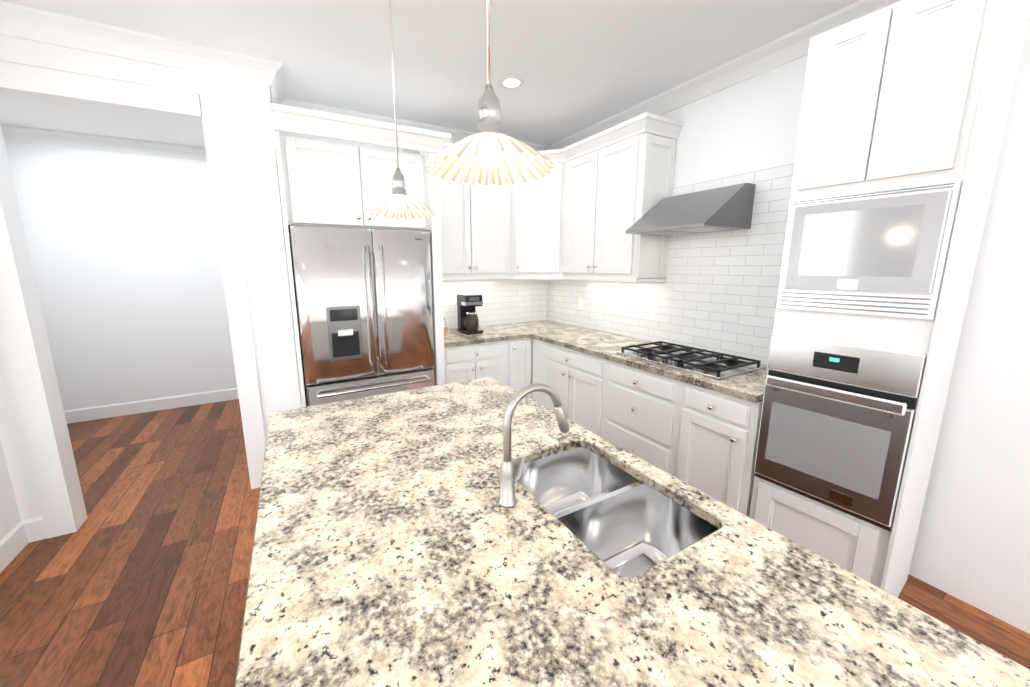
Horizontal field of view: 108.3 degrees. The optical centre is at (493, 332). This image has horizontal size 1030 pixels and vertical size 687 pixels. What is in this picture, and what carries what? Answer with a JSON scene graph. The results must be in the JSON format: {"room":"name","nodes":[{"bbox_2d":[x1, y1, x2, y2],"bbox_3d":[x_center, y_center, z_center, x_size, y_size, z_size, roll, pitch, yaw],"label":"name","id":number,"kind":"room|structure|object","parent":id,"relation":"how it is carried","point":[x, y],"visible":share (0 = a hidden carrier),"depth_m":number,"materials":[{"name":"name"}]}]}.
{"room":"kitchen","nodes":[
{"label":"kitchen","id":0,"kind":"room"},
{"bbox_2d":[0,440,20,540],"bbox_3d":[-2.596,-0.124,1.637,0.100,2.770,0.700,-6,11,-28],"label":"wall","id":1,"kind":"structure","parent":0,"point":[10,519],"depth_m":2.01,"materials":[{"name":"white paint"}]},
{"bbox_2d":[0,518,40,572],"bbox_3d":[-2.526,1.167,1.901,0.040,0.135,0.500,-6,11,-28],"label":"baseboard","id":2,"kind":"structure","parent":1,"relation":"attached to","point":[17,539],"depth_m":2.04,"materials":[{"name":"white wood"}]},
{"bbox_2d":[4,140,237,410],"bbox_3d":[-3.522,-0.535,3.977,2.156,2.770,0.100,-6,11,-28],"label":"wall","id":3,"kind":"structure","parent":0,"point":[109,235],"depth_m":3.79,"materials":[{"name":"white paint"}]},
{"bbox_2d":[1,124,206,160],"bbox_3d":[-3.404,-1.836,3.710,1.966,0.115,0.082,-6,11,-28],"label":"crown molding","id":4,"kind":"structure","parent":3,"relation":"attached to","point":[11,132],"depth_m":3.53,"materials":[{"name":"white wood"}]},
{"bbox_2d":[64,388,238,423],"bbox_3d":[-3.438,0.768,4.175,2.056,0.135,0.030,-6,11,-28],"label":"baseboard","id":5,"kind":"structure","parent":3,"relation":"attached to","point":[135,407],"depth_m":4.02,"materials":[{"name":"white wood"}]},
{"bbox_2d":[0,35,301,520],"bbox_3d":[-2.060,-0.238,2.259,1.446,2.770,0.100,-6,11,-28],"label":"wall","id":6,"kind":"structure","parent":0,"point":[251,139],"depth_m":2.35,"materials":[{"name":"white paint"}]},
{"bbox_2d":[0,56,265,538],"bbox_3d":[-2.124,-0.123,2.238,1.131,2.551,0.150,-6,11,-28],"label":"door frame","id":7,"kind":"structure","parent":6,"relation":"attached to","point":[28,359],"depth_m":2.09,"materials":[{"name":"white wood"}]},
{"bbox_2d":[0,1,282,91],"bbox_3d":[-1.945,-1.540,1.989,1.428,0.115,0.082,-6,11,-28],"label":"crown molding","id":8,"kind":"structure","parent":6,"relation":"attached to","point":[32,24],"depth_m":1.99,"materials":[{"name":"white wood"}]},
{"bbox_2d":[270,103,301,405],"bbox_3d":[-1.999,-0.467,3.539,0.100,2.770,2.130,-6,11,-28],"label":"wall","id":9,"kind":"structure","parent":0,"point":[285,249],"depth_m":2.78,"materials":[{"name":"white paint"}]},
{"bbox_2d":[269,88,287,111],"bbox_3d":[-1.480,-1.640,2.535,0.082,0.115,0.450,-6,11,-28],"label":"crown molding","id":10,"kind":"structure","parent":9,"relation":"attached to","point":[276,97],"depth_m":2.61,"materials":[{"name":"white wood"}]},
{"bbox_2d":[272,118,541,406],"bbox_3d":[-0.543,-0.503,3.682,2.800,2.770,0.100,-6,11,-28],"label":"wall","id":11,"kind":"structure","parent":0,"point":[303,136],"depth_m":3.05,"materials":[{"name":"white paint"}]},
{"bbox_2d":[288,99,547,150],"bbox_3d":[-0.555,-1.791,3.345,2.494,0.115,0.082,-6,11,-28],"label":"crown molding","id":12,"kind":"structure","parent":11,"relation":"attached to","point":[457,135],"depth_m":3.15,"materials":[{"name":"white wood"}]},
{"bbox_2d":[439,178,514,280],"bbox_3d":[-0.234,-1.025,3.467,0.937,1.010,0.403,-6,11,-28],"label":"upper cabinet","id":13,"kind":"object","parent":11,"relation":"attached to","point":[478,220],"depth_m":3.37,"materials":[{"name":"white wood"}]},
{"bbox_2d":[442,280,545,328],"bbox_3d":[-0.062,-0.335,3.914,1.530,0.528,0.008,-6,11,-28],"label":"tile backsplash","id":14,"kind":"structure","parent":11,"relation":"attached to","point":[503,300],"depth_m":3.99,"materials":[{"name":"white tile"}]},
{"bbox_2d":[515,163,558,279],"bbox_3d":[0.484,-1.072,3.699,0.671,1.010,0.671,-6,11,-28],"label":"upper cabinet","id":15,"kind":"object","parent":11,"relation":"attached to","point":[537,201],"depth_m":3.48,"materials":[{"name":"white wood"}]},
{"bbox_2d":[271,103,683,162],"bbox_3d":[-0.147,-1.416,2.764,2.593,0.195,1.583,-6,11,-28],"label":"crown molding","id":16,"kind":"structure","parent":15,"relation":"attached to","point":[411,140],"depth_m":2.54,"materials":[{"name":"white wood"}]},
{"bbox_2d":[0,0,858,146],"bbox_3d":[-0.302,-1.429,0.749,4.956,0.080,8.490,-6,11,-28],"label":"ceiling","id":17,"kind":"structure","parent":0,"point":[576,66],"depth_m":2.15,"materials":[{"name":"white paint"}]},
{"bbox_2d":[363,0,435,218],"bbox_3d":[-0.330,-0.932,1.213,0.250,1.058,0.250,-6,11,-28],"label":"pendant light","id":18,"kind":"object","parent":17,"relation":"hanging from","point":[398,202],"visible":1,"depth_m":1.26,"materials":[{"name":"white glass"}]},
{"bbox_2d":[424,0,553,185],"bbox_3d":[-0.010,-0.831,0.632,0.250,1.058,0.250,-6,11,-28],"label":"pendant light","id":19,"kind":"object","parent":17,"relation":"hanging from","point":[488,152],"visible":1,"depth_m":0.70,"materials":[{"name":"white glass"}]},
{"bbox_2d":[499,76,523,88],"bbox_3d":[0.125,-1.709,2.546,0.169,0.004,0.169,7,13,37],"label":"recessed light","id":20,"kind":"object","parent":17,"relation":"in","point":[510,82],"visible":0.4,"depth_m":2.52,"materials":[{"name":"white"}]},
{"bbox_2d":[0,399,1029,686],"bbox_3d":[-0.283,1.377,1.250,4.956,0.080,8.490,-6,11,-28],"label":"floor","id":21,"kind":"structure","parent":0,"point":[140,577],"depth_m":1.88,"materials":[{"name":"brown wood"}]},
{"bbox_2d":[274,130,445,406],"bbox_3d":[-1.024,-0.161,2.996,1.044,2.345,0.727,-6,11,-28],"label":"surround","id":22,"kind":"object","parent":21,"relation":"on","point":[322,183],"visible":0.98,"depth_m":2.55,"materials":[{"name":"white wood"}]},
{"bbox_2d":[290,224,435,406],"bbox_3d":[-1.024,0.115,2.994,0.924,1.801,0.795,-6,11,-28],"label":"fridge","id":23,"kind":"object","parent":21,"relation":"on","point":[364,306],"visible":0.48,"depth_m":2.62,"materials":[{"name":"silver metal"}]},
{"bbox_2d":[445,340,508,386],"bbox_3d":[-0.304,0.483,3.561,0.628,0.868,0.628,-6,11,-28],"label":"base cabinet","id":24,"kind":"object","parent":21,"relation":"on","point":[508,363],"depth_m":3.26,"materials":[{"name":"white wood"}]},
{"bbox_2d":[444,324,527,347],"bbox_3d":[-0.196,0.024,3.530,0.870,0.040,0.634,-6,11,-28],"label":"countertop","id":25,"kind":"structure","parent":24,"relation":"on","point":[500,332],"depth_m":3.39,"materials":[{"name":"beige stone"}]},
{"bbox_2d":[444,318,448,335],"bbox_3d":[-0.502,-0.075,3.387,0.160,0.209,0.116,-6,11,-28],"label":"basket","id":26,"kind":"object","parent":25,"relation":"on","point":[445,330],"visible":0.31,"depth_m":3.38,"materials":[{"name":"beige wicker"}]},
{"bbox_2d":[457,294,482,334],"bbox_3d":[-0.230,-0.175,3.506,0.193,0.360,0.223,-6,11,-28],"label":"coffee maker","id":27,"kind":"object","parent":25,"relation":"on","point":[468,319],"visible":1,"depth_m":3.44,"materials":[{"name":"black plastic"}]},
{"bbox_2d":[509,338,532,398],"bbox_3d":[0.093,0.442,3.773,0.275,0.868,0.628,-6,11,-28],"label":"base cabinet","id":28,"kind":"object","parent":21,"relation":"on","point":[520,350],"depth_m":3.49,"materials":[{"name":"white wood"}]},
{"bbox_2d":[532,338,603,435],"bbox_3d":[0.868,0.521,3.300,0.654,0.868,0.945,-6,11,-28],"label":"base cabinet","id":29,"kind":"object","parent":21,"relation":"on","point":[574,375],"depth_m":3.03,"materials":[{"name":"white wood"}]},
{"bbox_2d":[509,320,767,402],"bbox_3d":[0.941,0.101,3.053,0.668,0.040,2.566,-6,11,-28],"label":"countertop","id":30,"kind":"structure","parent":29,"relation":"on","point":[749,386],"depth_m":2.69,"materials":[{"name":"beige stone"}]},
{"bbox_2d":[616,341,766,379],"bbox_3d":[1.282,0.158,2.463,0.510,0.048,0.736,-6,11,-28],"label":"cooktop","id":31,"kind":"object","parent":30,"relation":"in","point":[717,365],"visible":0.98,"depth_m":2.35,"materials":[{"name":"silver metal"}]},
{"bbox_2d":[495,380,651,464],"bbox_3d":[-0.010,0.900,1.186,1.070,0.878,1.808,-6,11,-28],"label":"kitchen island","id":32,"kind":"object","parent":21,"relation":"on","point":[521,390],"depth_m":1.02,"materials":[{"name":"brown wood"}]},
{"bbox_2d":[235,377,1029,686],"bbox_3d":[-0.027,0.465,1.024,1.086,0.031,1.968,-6,11,-28],"label":"island countertop","id":33,"kind":"structure","parent":32,"relation":"on","point":[473,533],"depth_m":0.75,"materials":[{"name":"beige stone"}]},
{"bbox_2d":[497,383,569,507],"bbox_3d":[0.114,0.291,1.010,0.230,0.315,0.054,-6,11,-28],"label":"faucet","id":34,"kind":"object","parent":33,"relation":"on","point":[509,496],"depth_m":0.97,"materials":[{"name":"silver metal"}]},
{"bbox_2d":[600,359,675,472],"bbox_3d":[1.232,0.637,2.638,0.654,0.868,0.584,-6,11,-28],"label":"base cabinet","id":35,"kind":"object","parent":21,"relation":"on","point":[636,404],"depth_m":2.45,"materials":[{"name":"white wood"}]},
{"bbox_2d":[668,380,762,516],"bbox_3d":[1.470,0.712,2.206,0.654,0.868,0.413,-6,11,-28],"label":"base cabinet","id":36,"kind":"object","parent":21,"relation":"on","point":[704,440],"depth_m":2.01,"materials":[{"name":"white wood"}]},
{"bbox_2d":[749,0,1029,597],"bbox_3d":[1.645,-0.148,1.614,0.657,2.768,0.505,-6,11,-28],"label":"tall cabinet","id":37,"kind":"object","parent":21,"relation":"on","point":[905,108],"visible":0.96,"depth_m":1.44,"materials":[{"name":"white paint"}]},
{"bbox_2d":[549,19,1029,633],"bbox_3d":[2.266,-0.109,1.365,0.100,2.770,6.710,-6,11,-28],"label":"wall","id":38,"kind":"structure","parent":0,"point":[973,541],"depth_m":1.63,"materials":[{"name":"white paint"}]},
{"bbox_2d":[555,133,675,280],"bbox_3d":[0.953,-0.972,3.122,0.404,1.010,0.928,-6,11,-28],"label":"upper cabinet","id":39,"kind":"object","parent":38,"relation":"attached to","point":[575,219],"depth_m":2.88,"materials":[{"name":"white wood"}]},
{"bbox_2d":[546,163,793,364],"bbox_3d":[1.265,-0.525,3.051,0.008,1.188,2.710,-6,11,-28],"label":"tile backsplash","id":40,"kind":"structure","parent":38,"relation":"attached to","point":[716,291],"depth_m":2.60,"materials":[{"name":"white tile"}]},
{"bbox_2d":[578,298,582,308],"bbox_3d":[0.890,-0.292,3.781,0.009,0.114,0.070,-6,11,-28],"label":"outlet","id":41,"kind":"object","parent":40,"relation":"attached to","point":[580,301],"depth_m":3.78,"materials":[{"name":"white plastic"}]},
{"bbox_2d":[625,183,755,235],"bbox_3d":[1.276,-0.804,2.457,0.476,0.270,0.575,-6,11,-28],"label":"range hood","id":42,"kind":"object","parent":38,"relation":"attached to","point":[727,208],"visible":1,"depth_m":2.31,"materials":[{"name":"silver metal"}]},
{"bbox_2d":[548,0,901,149],"bbox_3d":[2.153,-1.415,1.133,0.082,0.115,6.610,-6,11,-28],"label":"crown molding","id":43,"kind":"structure","parent":38,"relation":"attached to","point":[794,45],"depth_m":2.28,"materials":[{"name":"white wood"}]}
]}

